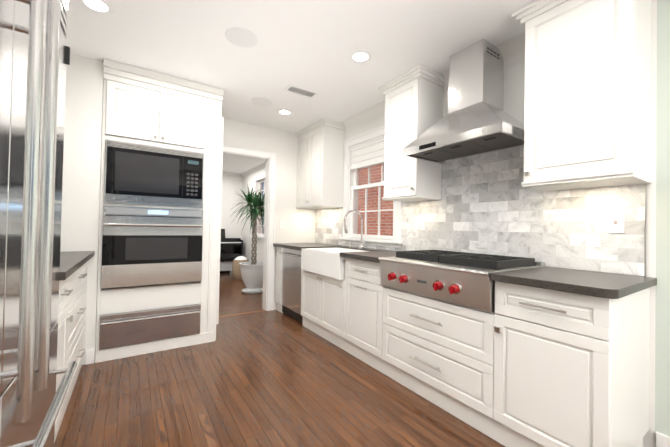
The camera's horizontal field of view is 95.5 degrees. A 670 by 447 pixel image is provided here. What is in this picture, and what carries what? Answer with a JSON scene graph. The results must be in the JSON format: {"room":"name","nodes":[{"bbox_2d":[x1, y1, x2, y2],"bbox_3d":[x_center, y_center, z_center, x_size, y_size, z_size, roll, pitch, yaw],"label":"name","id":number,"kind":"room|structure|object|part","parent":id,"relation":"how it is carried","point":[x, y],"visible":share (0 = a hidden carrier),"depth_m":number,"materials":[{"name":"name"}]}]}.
{"room":"kitchen","nodes":[
{"label":"kitchen","id":0,"kind":"room"},
{"bbox_2d":[60,53,103,364],"bbox_3d":[-2.509,-0.112,2.609,0.827,2.500,0.750,2,-1,-34],"label":"wall","id":1,"kind":"structure","parent":0,"point":[80,213],"depth_m":2.46,"materials":[{"name":"white paint"}]},
{"bbox_2d":[220,175,242,265],"bbox_3d":[-3.892,-0.078,7.029,3.430,2.500,0.140,2,-1,-34],"label":"wall","id":2,"kind":"structure","parent":0,"point":[232,186],"depth_m":7.78,"materials":[{"name":"white paint"}]},
{"bbox_2d":[220,265,232,270],"bbox_3d":[-3.821,1.103,6.981,3.270,0.140,0.015,2,-1,-34],"label":"baseboard","id":3,"kind":"structure","parent":2,"relation":"attached to","point":[225,268],"depth_m":7.68,"materials":[{"name":"white paint"}]},
{"bbox_2d":[222,171,240,176],"bbox_3d":[-3.785,-1.291,6.975,3.210,0.069,0.070,2,-1,-34],"label":"crown molding","id":4,"kind":"structure","parent":2,"relation":"attached to","point":[223,173],"depth_m":7.74,"materials":[{"name":"white paint"}]},
{"bbox_2d":[241,168,264,261],"bbox_3d":[-1.326,-0.037,6.396,0.140,2.500,4.040,2,-1,-34],"label":"wall","id":5,"kind":"structure","parent":0,"point":[248,182],"depth_m":7.40,"materials":[{"name":"white paint"}]},
{"bbox_2d":[241,162,265,176],"bbox_3d":[-1.376,-1.254,6.333,0.071,0.069,3.810,2,-1,-34],"label":"crown molding","id":6,"kind":"structure","parent":5,"relation":"attached to","point":[254,169],"depth_m":7.08,"materials":[{"name":"white paint"}]},
{"bbox_2d":[250,173,264,241],"bbox_3d":[-1.594,-0.343,6.716,0.176,1.490,1.090,2,-1,-34],"label":"window","id":7,"kind":"structure","parent":5,"relation":"in","point":[260,237],"depth_m":6.91,"materials":[{"name":"white paint"}]},
{"bbox_2d":[223,119,315,309],"bbox_3d":[-0.964,-0.061,4.209,1.545,2.500,0.140,2,-1,-34],"label":"wall","id":8,"kind":"structure","parent":0,"point":[299,225],"depth_m":4.28,"materials":[{"name":"white paint"}]},
{"bbox_2d":[223,145,276,310],"bbox_3d":[-1.269,0.098,4.006,0.940,2.165,0.188,2,-1,-34],"label":"door frame","id":9,"kind":"structure","parent":8,"relation":"attached to","point":[269,240],"depth_m":4.17,"materials":[{"name":"white paint"}]},
{"bbox_2d":[279,220,283,227],"bbox_3d":[-0.741,0.009,4.263,0.072,0.120,0.017,2,-1,-34],"label":"light switch","id":10,"kind":"object","parent":8,"relation":"attached to","point":[281,225],"visible":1,"depth_m":4.26,"materials":[{"name":"white plastic"}]},
{"bbox_2d":[54,271,504,446],"bbox_3d":[-0.991,1.194,2.748,3.570,0.050,10.480,2,-1,-34],"label":"floor","id":11,"kind":"structure","parent":0,"point":[273,378],"depth_m":2.02,"materials":[{"name":"brown wood"}]},
{"bbox_2d":[0,0,76,446],"bbox_3d":[-1.157,0.007,0.736,0.720,2.260,1.234,2,-1,-34],"label":"refrigerator","id":12,"kind":"object","parent":11,"relation":"on","point":[34,54],"visible":1,"depth_m":0.85,"materials":[{"name":"silver metal"}]},
{"bbox_2d":[54,273,73,441],"bbox_3d":[-1.656,0.697,1.371,0.628,0.880,0.354,2,-1,-34],"label":"base cabinet","id":13,"kind":"object","parent":11,"relation":"on","point":[66,287],"depth_m":1.62,"materials":[{"name":"white paint"}]},
{"bbox_2d":[70,262,87,396],"bbox_3d":[-2.003,0.698,1.890,0.628,0.880,1.003,2,-1,-34],"label":"base cabinet","id":14,"kind":"object","parent":11,"relation":"on","point":[71,321],"depth_m":2.06,"materials":[{"name":"white paint"}]},
{"bbox_2d":[59,251,94,280],"bbox_3d":[-1.893,0.237,1.777,0.663,0.039,1.313,2,-1,-34],"label":"countertop","id":15,"kind":"structure","parent":14,"relation":"on","point":[71,262],"depth_m":1.85,"materials":[{"name":"stone"}]},
{"bbox_2d":[95,59,223,362],"bbox_3d":[-1.731,-0.090,3.067,0.972,2.498,0.791,2,-1,-34],"label":"tall cabinet","id":16,"kind":"object","parent":11,"relation":"on","point":[146,107],"depth_m":2.77,"materials":[{"name":"white paint"}]},
{"bbox_3d":[-1.766,0.913,2.941,0.771,0.277,0.621,2,-1,-34],"label":"warming drawer","id":17,"kind":"part","parent":16,"relation":"part of","materials":[{"name":"silver metal"}]},
{"bbox_2d":[101,206,202,290],"bbox_3d":[-1.756,0.214,2.956,0.771,0.707,0.668,2,-1,-34],"label":"wall oven","id":18,"kind":"object","parent":16,"relation":"in","point":[143,247],"visible":0.98,"depth_m":2.70,"materials":[{"name":"silver metal"}]},
{"bbox_2d":[104,139,203,207],"bbox_3d":[-1.726,-0.428,2.938,0.771,0.530,0.472,2,-1,-34],"label":"microwave","id":19,"kind":"object","parent":16,"relation":"in","point":[137,174],"visible":1,"depth_m":2.72,"materials":[{"name":"black glass"}]},
{"bbox_2d":[220,253,240,258],"bbox_3d":[-2.453,0.949,6.936,0.500,0.500,0.330,2,-1,-34],"label":"stool","id":20,"kind":"object","parent":11,"relation":"on","point":[230,255],"visible":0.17,"depth_m":6.84,"materials":[{"name":"black"}]},
{"bbox_2d":[220,229,242,273],"bbox_3d":[-2.933,0.660,7.307,1.330,1.070,0.420,2,-1,-34],"label":"piano","id":21,"kind":"object","parent":11,"relation":"on","point":[231,245],"visible":0.35,"depth_m":7.59,"materials":[{"name":"black wood"}]},
{"bbox_2d":[232,256,248,279],"bbox_3d":[-2.052,0.957,6.632,0.360,0.490,0.360,2,-1,-34],"label":"stool","id":22,"kind":"object","parent":11,"relation":"on","point":[236,272],"visible":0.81,"depth_m":6.49,"materials":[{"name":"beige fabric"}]},
{"bbox_2d":[219,310,266,317],"bbox_3d":[-1.275,1.178,3.941,0.840,0.004,0.050,2,-1,-34],"label":"threshold","id":23,"kind":"object","parent":11,"relation":"on","point":[242,313],"visible":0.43,"depth_m":3.98,"materials":[{"name":"brown wood"}]},
{"bbox_2d":[232,187,264,293],"bbox_3d":[-1.384,0.223,5.345,1.037,1.947,1.112,2,-1,-34],"label":"dracaena plant","id":24,"kind":"object","parent":11,"relation":"on","point":[252,275],"visible":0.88,"depth_m":5.22,"materials":[{"name":"green plant"}]},
{"bbox_3d":[-1.431,0.946,5.340,0.492,0.500,0.492,2,-1,-34],"label":"pot","id":25,"kind":"part","parent":24,"relation":"part of","materials":[{"name":"white ceramic"}]},
{"bbox_2d":[274,247,283,312],"bbox_3d":[-0.512,0.760,4.308,0.639,0.880,0.192,2,-1,-34],"label":"base cabinet","id":26,"kind":"object","parent":11,"relation":"on","point":[278,249],"depth_m":4.13,"materials":[{"name":"white paint"}]},
{"bbox_2d":[273,243,656,298],"bbox_3d":[0.414,0.297,2.892,0.673,0.038,3.575,2,-1,-34],"label":"countertop","id":27,"kind":"structure","parent":26,"relation":"on","point":[601,284],"depth_m":1.55,"materials":[{"name":"stone"}]},
{"bbox_2d":[301,247,364,279],"bbox_3d":[0.043,0.413,3.315,0.518,0.243,0.775,2,-1,-34],"label":"sink","id":28,"kind":"object","parent":27,"relation":"in","point":[328,262],"visible":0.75,"depth_m":3.14,"materials":[{"name":"white ceramic"}]},
{"bbox_2d":[344,210,364,247],"bbox_3d":[0.225,0.062,3.394,0.292,0.436,0.100,2,-1,-34],"label":"faucet","id":29,"kind":"object","parent":27,"relation":"on","point":[362,243],"visible":1,"depth_m":3.44,"materials":[{"name":"silver metal"}]},
{"bbox_2d":[278,247,302,322],"bbox_3d":[-0.342,0.751,3.944,0.636,0.854,0.592,2,-1,-34],"label":"dishwasher","id":30,"kind":"object","parent":11,"relation":"on","point":[290,287],"visible":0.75,"depth_m":3.77,"materials":[{"name":"silver metal"}]},
{"bbox_2d":[301,270,341,348],"bbox_3d":[0.129,0.871,3.339,0.642,0.655,0.929,2,-1,-34],"label":"base cabinet","id":31,"kind":"object","parent":11,"relation":"on","point":[321,296],"depth_m":3.15,"materials":[{"name":"white paint"}]},
{"bbox_2d":[342,257,380,367],"bbox_3d":[0.500,0.758,2.787,0.642,0.880,0.509,2,-1,-34],"label":"base cabinet","id":32,"kind":"object","parent":11,"relation":"on","point":[361,276],"depth_m":2.64,"materials":[{"name":"white paint"}]},
{"bbox_2d":[374,283,489,436],"bbox_3d":[0.885,0.850,2.205,0.642,0.695,0.993,2,-1,-34],"label":"base cabinet","id":33,"kind":"object","parent":11,"relation":"on","point":[437,349],"depth_m":1.97,"materials":[{"name":"white paint"}]},
{"bbox_2d":[378,250,544,311],"bbox_3d":[0.851,0.360,2.186,0.709,0.272,0.877,2,-1,-34],"label":"gas rangetop","id":34,"kind":"object","parent":33,"relation":"on","point":[461,278],"visible":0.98,"depth_m":1.94,"materials":[{"name":"silver metal"}]},
{"bbox_2d":[490,281,649,446],"bbox_3d":[1.266,0.757,1.637,0.642,0.880,0.484,2,-1,-34],"label":"base cabinet","id":35,"kind":"object","parent":11,"relation":"on","point":[524,366],"depth_m":1.44,"materials":[{"name":"white paint"}]},
{"bbox_2d":[66,0,535,172],"bbox_3d":[-0.942,-1.355,2.784,3.570,0.050,10.480,2,-1,-34],"label":"ceiling","id":36,"kind":"structure","parent":0,"point":[311,45],"depth_m":2.24,"materials":[{"name":"white paint"}]},
{"bbox_2d":[77,0,114,14],"bbox_3d":[-1.473,-1.350,1.877,0.188,0.006,0.188,2,-1,-34],"label":"recessed light","id":37,"kind":"object","parent":36,"relation":"in","point":[103,7],"visible":1,"depth_m":1.89,"materials":[{"name":"white paint"}]},
{"bbox_2d":[225,27,257,46],"bbox_3d":[-0.669,-1.330,2.184,0.228,0.006,0.228,2,-1,-34],"label":"ceiling speaker","id":38,"kind":"object","parent":36,"relation":"attached to","point":[240,37],"visible":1,"depth_m":2.17,"materials":[{"name":"white plastic"}]},
{"bbox_2d":[251,98,272,105],"bbox_3d":[-0.791,-1.317,3.305,0.228,0.006,0.228,2,-1,-34],"label":"ceiling speaker","id":39,"kind":"object","parent":36,"relation":"attached to","point":[261,101],"visible":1,"depth_m":3.30,"materials":[{"name":"white plastic"}]},
{"bbox_2d":[277,109,292,114],"bbox_3d":[-0.592,-1.309,3.582,0.188,0.006,0.188,2,-1,-34],"label":"recessed light","id":40,"kind":"object","parent":36,"relation":"in","point":[284,112],"visible":1,"depth_m":3.58,"materials":[{"name":"white paint"}]},
{"bbox_2d":[284,84,318,98],"bbox_3d":[-0.334,-1.312,3.033,0.320,0.006,0.150,2,-1,-34],"label":"ceiling vent","id":41,"kind":"object","parent":36,"relation":"in","point":[293,89],"visible":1,"depth_m":3.03,"materials":[{"name":"grey metal"}]},
{"bbox_2d":[349,50,372,62],"bbox_3d":[0.202,-1.310,2.392,0.188,0.006,0.188,2,-1,-34],"label":"recessed light","id":42,"kind":"object","parent":36,"relation":"in","point":[360,56],"visible":1,"depth_m":2.39,"materials":[{"name":"white paint"}]},
{"bbox_2d":[323,0,669,446],"bbox_3d":[1.503,-0.043,2.026,0.140,2.500,6.510,2,-1,-34],"label":"wall","id":43,"kind":"structure","parent":0,"point":[658,227],"depth_m":1.60,"materials":[{"name":"white paint"}]},
{"bbox_2d":[295,118,344,208],"bbox_3d":[-0.227,-0.755,4.186,0.372,1.078,0.832,2,-1,-34],"label":"upper cabinet","id":44,"kind":"object","parent":43,"relation":"attached to","point":[320,173],"visible":0.96,"depth_m":3.94,"materials":[{"name":"white paint"}]},
{"bbox_2d":[340,124,402,247],"bbox_3d":[0.448,-0.416,3.580,0.191,1.337,1.075,2,-1,-34],"label":"kitchen window","id":45,"kind":"structure","parent":43,"relation":"in","point":[351,187],"depth_m":3.67,"materials":[{"name":"white paint"}]},
{"bbox_2d":[351,137,384,169],"bbox_3d":[0.441,-0.823,3.576,0.046,0.275,0.801,2,-1,-34],"label":"blinds","id":46,"kind":"object","parent":45,"relation":"attached to","point":[368,154],"visible":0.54,"depth_m":3.61,"materials":[{"name":"white fabric"}]},
{"bbox_2d":[378,64,444,201],"bbox_3d":[0.700,-0.756,2.796,0.372,1.078,0.520,2,-1,-34],"label":"upper cabinet","id":47,"kind":"object","parent":43,"relation":"attached to","point":[413,104],"visible":0.96,"depth_m":2.66,"materials":[{"name":"white paint"}]},
{"bbox_2d":[341,31,524,134],"bbox_3d":[0.735,-1.230,2.985,0.130,0.130,2.325,2,-1,-34],"label":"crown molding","id":48,"kind":"structure","parent":43,"relation":"attached to","point":[512,50],"depth_m":2.69,"materials":[{"name":"white paint"}]},
{"bbox_2d":[403,38,523,163],"bbox_3d":[0.975,-0.917,2.252,0.502,0.762,0.790,2,-1,-34],"label":"range hood","id":49,"kind":"object","parent":43,"relation":"attached to","point":[477,119],"visible":0.92,"depth_m":2.19,"materials":[{"name":"silver metal"}]},
{"bbox_2d":[315,146,645,275],"bbox_3d":[0.694,-0.155,3.107,0.012,0.879,3.533,2,-1,-34],"label":"backsplash","id":50,"kind":"structure","parent":43,"relation":"attached to","point":[487,203],"depth_m":2.19,"materials":[{"name":"tile"}]},
{"bbox_2d":[415,217,420,228],"bbox_3d":[0.796,-0.004,2.931,0.007,0.120,0.072,2,-1,-34],"label":"electrical outlet","id":51,"kind":"object","parent":50,"relation":"attached to","point":[417,222],"visible":1,"depth_m":2.92,"materials":[{"name":"white plastic"}]},
{"bbox_2d":[607,212,623,232],"bbox_3d":[1.596,-0.006,1.730,0.009,0.120,0.072,2,-1,-34],"label":"outlet","id":52,"kind":"object","parent":50,"relation":"attached to","point":[615,222],"visible":1,"depth_m":1.73,"materials":[{"name":"white plastic"}]},
{"bbox_2d":[512,0,651,190],"bbox_3d":[1.409,-0.758,1.733,0.372,1.078,0.605,2,-1,-34],"label":"upper cabinet","id":53,"kind":"object","parent":43,"relation":"attached to","point":[587,113],"visible":1,"depth_m":1.61,"materials":[{"name":"white paint"}]},
{"bbox_2d":[656,432,669,446],"bbox_3d":[2.404,1.143,0.477,0.022,0.120,2.655,2,-1,-34],"label":"baseboard","id":54,"kind":"structure","parent":43,"relation":"attached to","point":[662,440],"depth_m":1.56,"materials":[{"name":"white paint"}]},
{"label":"outside","id":55,"kind":"structure","parent":0,"visible":0},
{"bbox_2d":[357,164,392,235],"bbox_3d":[2.623,-1.729,5.161,0.200,8.000,16.200,2,-1,-34],"label":"brick wall","id":56,"kind":"structure","parent":55,"point":[375,174],"depth_m":7.44,"materials":[{"name":"red brick"}]}
]}

